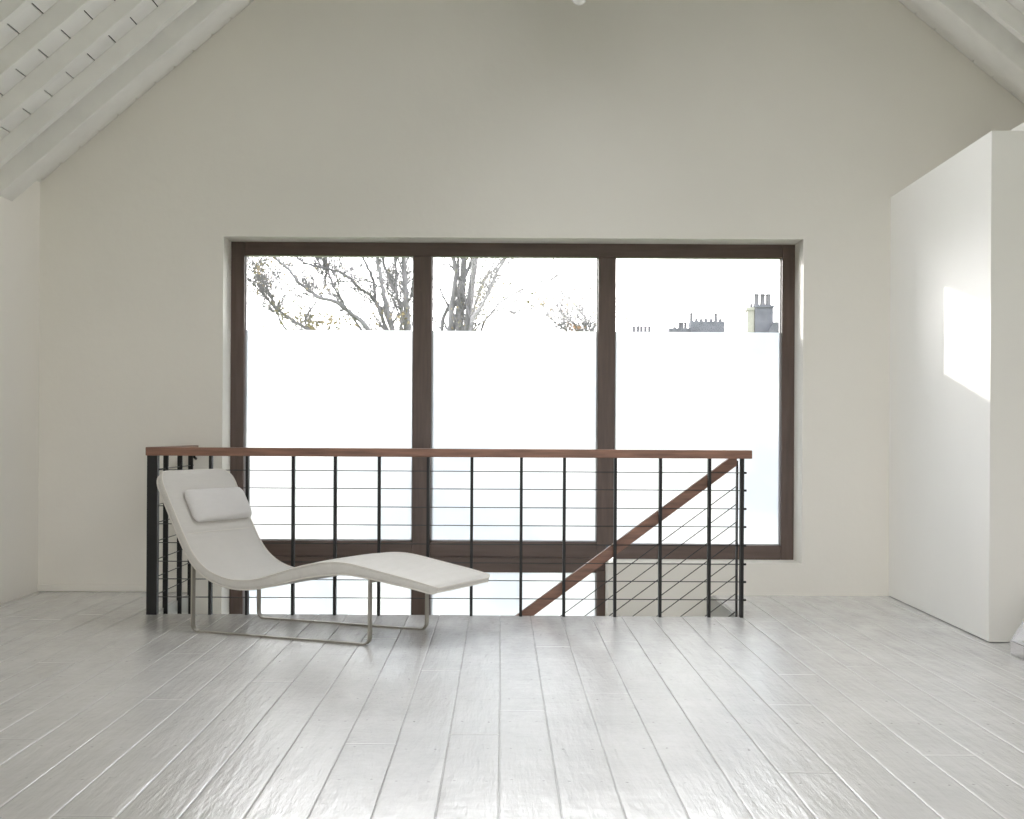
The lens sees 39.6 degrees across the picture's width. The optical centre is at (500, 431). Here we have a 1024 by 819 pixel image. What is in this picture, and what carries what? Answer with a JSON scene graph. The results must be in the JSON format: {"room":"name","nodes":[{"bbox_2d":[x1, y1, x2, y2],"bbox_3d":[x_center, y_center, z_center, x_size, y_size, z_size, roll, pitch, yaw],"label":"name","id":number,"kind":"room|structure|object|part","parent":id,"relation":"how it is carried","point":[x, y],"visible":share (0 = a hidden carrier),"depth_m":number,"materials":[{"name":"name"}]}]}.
{"room":"attic loft room","nodes":[
{"label":"attic loft room","id":0,"kind":"room"},
{"bbox_2d":[0,181,39,604],"bbox_3d":[-3.002,-0.203,3.540,0.300,2.774,10.480,0,0,0],"label":"wall","id":1,"kind":"structure","parent":0,"point":[19,217],"depth_m":8.42,"materials":[{"name":"white paint"}]},
{"bbox_2d":[0,591,1023,818],"bbox_3d":[0.486,2.254,3.715,6.703,2.507,10.229,0,0,0],"label":"floor","id":2,"kind":"structure","parent":0,"point":[793,707],"depth_m":5.04,"materials":[{"name":"white paint"}]},
{"bbox_2d":[157,469,489,644],"bbox_3d":[-0.898,0.597,7.083,1.603,0.796,0.618,0,0,25],"label":"chaise longue","id":3,"kind":"object","parent":2,"relation":"on","point":[209,515],"visible":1,"depth_m":7.11,"materials":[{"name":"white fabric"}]},
{"bbox_2d":[184,487,251,521],"bbox_3d":[-1.465,0.374,7.392,0.115,0.164,0.490,0,0,25],"label":"pillow","id":4,"kind":"object","parent":3,"relation":"on","point":[201,504],"depth_m":7.32,"materials":[{"name":"white fabric"}]},
{"bbox_3d":[-1.070,0.824,6.848,1.019,0.340,0.028,0,0,25],"label":"sled leg","id":5,"kind":"part","parent":3,"relation":"part of","materials":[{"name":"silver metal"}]},
{"bbox_3d":[-0.831,0.825,7.366,1.019,0.340,0.028,0,0,25],"label":"sled leg","id":6,"kind":"part","parent":3,"relation":"part of","materials":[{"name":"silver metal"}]},
{"bbox_2d":[145,445,751,617],"bbox_3d":[-0.289,1.351,8.241,3.287,2.522,1.082,0,0,0],"label":"cable railing","id":7,"kind":"object","parent":2,"relation":"on","point":[153,454],"visible":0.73,"depth_m":7.71,"materials":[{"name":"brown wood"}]},
{"bbox_3d":[-1.892,0.559,7.730,0.056,0.862,0.054,0,0,0],"label":"corner post","id":8,"kind":"part","parent":7,"relation":"part of","materials":[{"name":"black metal"}]},
{"bbox_3d":[-1.899,0.639,8.050,0.028,1.022,0.018,0,0,0],"label":"post","id":9,"kind":"part","parent":7,"relation":"part of","materials":[{"name":"black metal"}]},
{"bbox_3d":[-1.896,0.105,8.269,0.060,0.046,1.018,0,0,0],"label":"return handrail","id":10,"kind":"part","parent":7,"relation":"part of","materials":[{"name":"brown wood"}]},
{"bbox_3d":[-1.899,0.639,8.400,0.028,1.022,0.018,0,0,0],"label":"post","id":11,"kind":"part","parent":7,"relation":"part of","materials":[{"name":"black metal"}]},
{"bbox_3d":[-1.899,0.639,8.690,0.028,1.022,0.018,0,0,0],"label":"post","id":12,"kind":"part","parent":7,"relation":"part of","materials":[{"name":"black metal"}]},
{"bbox_3d":[-1.579,0.635,7.736,0.016,1.012,0.056,0,0,0],"label":"post","id":13,"kind":"part","parent":7,"relation":"part of","materials":[{"name":"black metal"}]},
{"bbox_3d":[-1.379,0.636,7.736,0.016,1.012,0.056,0,0,0],"label":"post","id":14,"kind":"part","parent":7,"relation":"part of","materials":[{"name":"black metal"}]},
{"bbox_3d":[-1.131,0.638,7.736,0.016,1.012,0.056,0,0,0],"label":"post","id":15,"kind":"part","parent":7,"relation":"part of","materials":[{"name":"black metal"}]},
{"bbox_3d":[-0.902,0.639,7.736,0.016,1.012,0.056,0,0,0],"label":"post","id":16,"kind":"part","parent":7,"relation":"part of","materials":[{"name":"black metal"}]},
{"bbox_3d":[-0.663,0.640,7.736,0.016,1.012,0.056,0,0,0],"label":"post","id":17,"kind":"part","parent":7,"relation":"part of","materials":[{"name":"black metal"}]},
{"bbox_3d":[-0.398,0.642,7.736,0.016,1.012,0.056,0,0,0],"label":"post","id":18,"kind":"part","parent":7,"relation":"part of","materials":[{"name":"black metal"}]},
{"bbox_3d":[-0.282,0.114,7.730,3.287,0.046,0.060,0,0,0],"label":"handrail","id":19,"kind":"part","parent":7,"relation":"part of","materials":[{"name":"brown wood"}]},
{"bbox_3d":[-0.161,0.643,7.736,0.016,1.012,0.056,0,0,0],"label":"post","id":20,"kind":"part","parent":7,"relation":"part of","materials":[{"name":"black metal"}]},
{"bbox_3d":[0.108,0.645,7.736,0.016,1.012,0.056,0,0,0],"label":"post","id":21,"kind":"part","parent":7,"relation":"part of","materials":[{"name":"black metal"}]},
{"bbox_3d":[0.343,0.646,7.736,0.016,1.012,0.056,0,0,0],"label":"post","id":22,"kind":"part","parent":7,"relation":"part of","materials":[{"name":"black metal"}]},
{"bbox_3d":[0.619,0.647,7.736,0.016,1.012,0.056,0,0,0],"label":"post","id":23,"kind":"part","parent":7,"relation":"part of","materials":[{"name":"black metal"}]},
{"bbox_3d":[0.190,0.960,7.791,2.190,1.703,0.050,0,0,0],"label":"stair handrail","id":24,"kind":"part","parent":7,"relation":"part of","materials":[{"name":"brown wood"}]},
{"bbox_3d":[0.864,0.649,7.736,0.016,1.012,0.056,0,0,0],"label":"post","id":25,"kind":"part","parent":7,"relation":"part of","materials":[{"name":"black metal"}]},
{"bbox_3d":[1.130,0.650,7.736,0.016,1.012,0.056,0,0,0],"label":"post","id":26,"kind":"part","parent":7,"relation":"part of","materials":[{"name":"black metal"}]},
{"bbox_3d":[1.290,0.632,7.790,0.008,0.950,0.040,0,0,0],"label":"stair post","id":27,"kind":"part","parent":7,"relation":"part of","materials":[{"name":"black metal"}]},
{"bbox_3d":[1.308,0.576,7.732,0.018,0.862,0.048,0,0,0],"label":"post","id":28,"kind":"part","parent":7,"relation":"part of","materials":[{"name":"black metal"}]},
{"bbox_2d":[1010,620,1023,659],"bbox_3d":[2.454,0.884,6.370,0.282,0.251,0.180,0,0,0],"label":"acrylic stand","id":29,"kind":"object","parent":2,"relation":"on","point":[1017,641],"visible":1,"depth_m":6.39,"materials":[{"name":"white"}]},
{"bbox_2d":[0,0,1023,200],"bbox_3d":[0.512,-2.941,3.540,7.088,3.241,10.480,0,0,0],"label":"ceiling","id":30,"kind":"structure","parent":0,"point":[68,68],"depth_m":7.87,"materials":[{"name":"white wood"}]},
{"bbox_2d":[572,0,585,4],"bbox_3d":[0.427,-3.309,7.690,0.080,2.001,0.080,0,0,0],"label":"pendant bulb","id":31,"kind":"object","parent":30,"relation":"hanging from","point":[577,2],"visible":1,"depth_m":7.67,"materials":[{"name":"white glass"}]},
{"bbox_2d":[38,0,1023,616],"bbox_3d":[0.501,-0.463,8.970,7.303,8.332,0.380,0,0,0],"label":"wall","id":32,"kind":"structure","parent":0,"point":[799,123],"depth_m":8.78,"materials":[{"name":"white paint"}]},
{"bbox_2d":[38,584,186,591],"bbox_3d":[-2.399,0.963,8.774,0.918,0.042,0.012,0,0,0],"label":"baseboard","id":33,"kind":"structure","parent":32,"relation":"attached to","point":[41,587],"depth_m":8.77,"materials":[{"name":"white paint"}]},
{"bbox_2d":[158,595,738,616],"bbox_3d":[-0.309,1.131,8.266,3.231,0.254,1.028,0,0,0],"label":"trim","id":34,"kind":"structure","parent":32,"relation":"attached to","point":[721,611],"depth_m":8.40,"materials":[{"name":"white wood"}]},
{"bbox_2d":[229,242,794,615],"bbox_3d":[0.065,1.049,9.072,3.586,4.502,0.086,0,0,0],"label":"window","id":35,"kind":"structure","parent":32,"relation":"in","point":[421,387],"depth_m":9.09,"materials":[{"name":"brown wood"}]},
{"bbox_3d":[1.248,0.765,9.075,1.060,0.091,0.080,0,0,0],"label":"rail","id":36,"kind":"part","parent":35,"relation":"part of","materials":[{"name":"brown wood"}]},
{"bbox_2d":[889,131,1023,641],"bbox_3d":[2.997,-0.216,7.810,1.288,2.458,1.940,0,0,0],"label":"wall partition","id":37,"kind":"structure","parent":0,"point":[956,424],"depth_m":7.31,"materials":[{"name":"white paint"}]},
{"bbox_2d":[1010,122,1023,130],"bbox_3d":[3.129,-1.554,7.890,0.640,0.218,1.780,0,0,0],"label":"wall","id":38,"kind":"structure","parent":0,"point":[1020,127],"depth_m":7.71,"materials":[{"name":"white paint"}]},
{"label":"outside","id":39,"kind":"structure","parent":0,"visible":0},
{"label":"ground","id":40,"kind":"structure","parent":39,"visible":0},
{"bbox_2d":[247,257,443,330],"bbox_3d":[-2.807,1.083,24.022,3.822,11.025,2.998,0,0,0],"label":"bare tree","id":41,"kind":"object","parent":40,"relation":"on","point":[260,281],"visible":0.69,"depth_m":23.86,"materials":[{"name":"grey plant"}]},
{"bbox_2d":[433,258,619,331],"bbox_3d":[0.281,0.537,31.086,4.592,12.151,3.064,0,0,8],"label":"bare tree","id":42,"kind":"object","parent":40,"relation":"on","point":[458,299],"visible":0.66,"depth_m":30.99,"materials":[{"name":"grey plant"}]},
{"bbox_2d":[509,259,632,331],"bbox_3d":[2.129,0.573,40.363,3.364,12.100,2.794,0,0,37],"label":"bare tree","id":43,"kind":"object","parent":40,"relation":"on","point":[577,326],"visible":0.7,"depth_m":40.02,"materials":[{"name":"grey plant"}]},
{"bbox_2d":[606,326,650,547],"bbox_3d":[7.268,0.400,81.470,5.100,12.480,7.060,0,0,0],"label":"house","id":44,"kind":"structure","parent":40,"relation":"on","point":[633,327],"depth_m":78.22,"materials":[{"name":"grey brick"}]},
{"bbox_2d":[664,313,724,331],"bbox_3d":[8.848,0.379,73.450,5.100,12.540,7.100,0,0,0],"label":"house","id":45,"kind":"structure","parent":40,"relation":"on","point":[693,326],"depth_m":69.90,"materials":[{"name":"grey brick"}]},
{"bbox_2d":[744,294,778,332],"bbox_3d":[15.451,-0.065,73.400,7.800,13.500,7.200,0,0,0],"label":"house","id":46,"kind":"structure","parent":40,"relation":"on","point":[758,318],"depth_m":70.00,"materials":[{"name":"grey brick"}]},
{"bbox_2d":[753,294,758,305],"bbox_3d":[12.626,-6.531,70.300,0.300,0.600,0.285,0,0,0],"label":"chimney pot","id":47,"kind":"object","parent":46,"relation":"on","point":[756,296],"depth_m":70.21,"materials":[{"name":"ceramic"}]},
{"bbox_2d":[760,294,764,304],"bbox_3d":[12.926,-6.529,70.300,0.300,0.600,0.285,0,0,0],"label":"chimney pot","id":48,"kind":"object","parent":46,"relation":"on","point":[762,296],"depth_m":70.21,"materials":[{"name":"ceramic"}]},
{"bbox_2d":[765,294,770,304],"bbox_3d":[13.206,-6.527,70.300,0.300,0.600,0.285,0,0,0],"label":"chimney pot","id":49,"kind":"object","parent":46,"relation":"on","point":[768,296],"depth_m":70.19,"materials":[{"name":"ceramic"}]}
]}

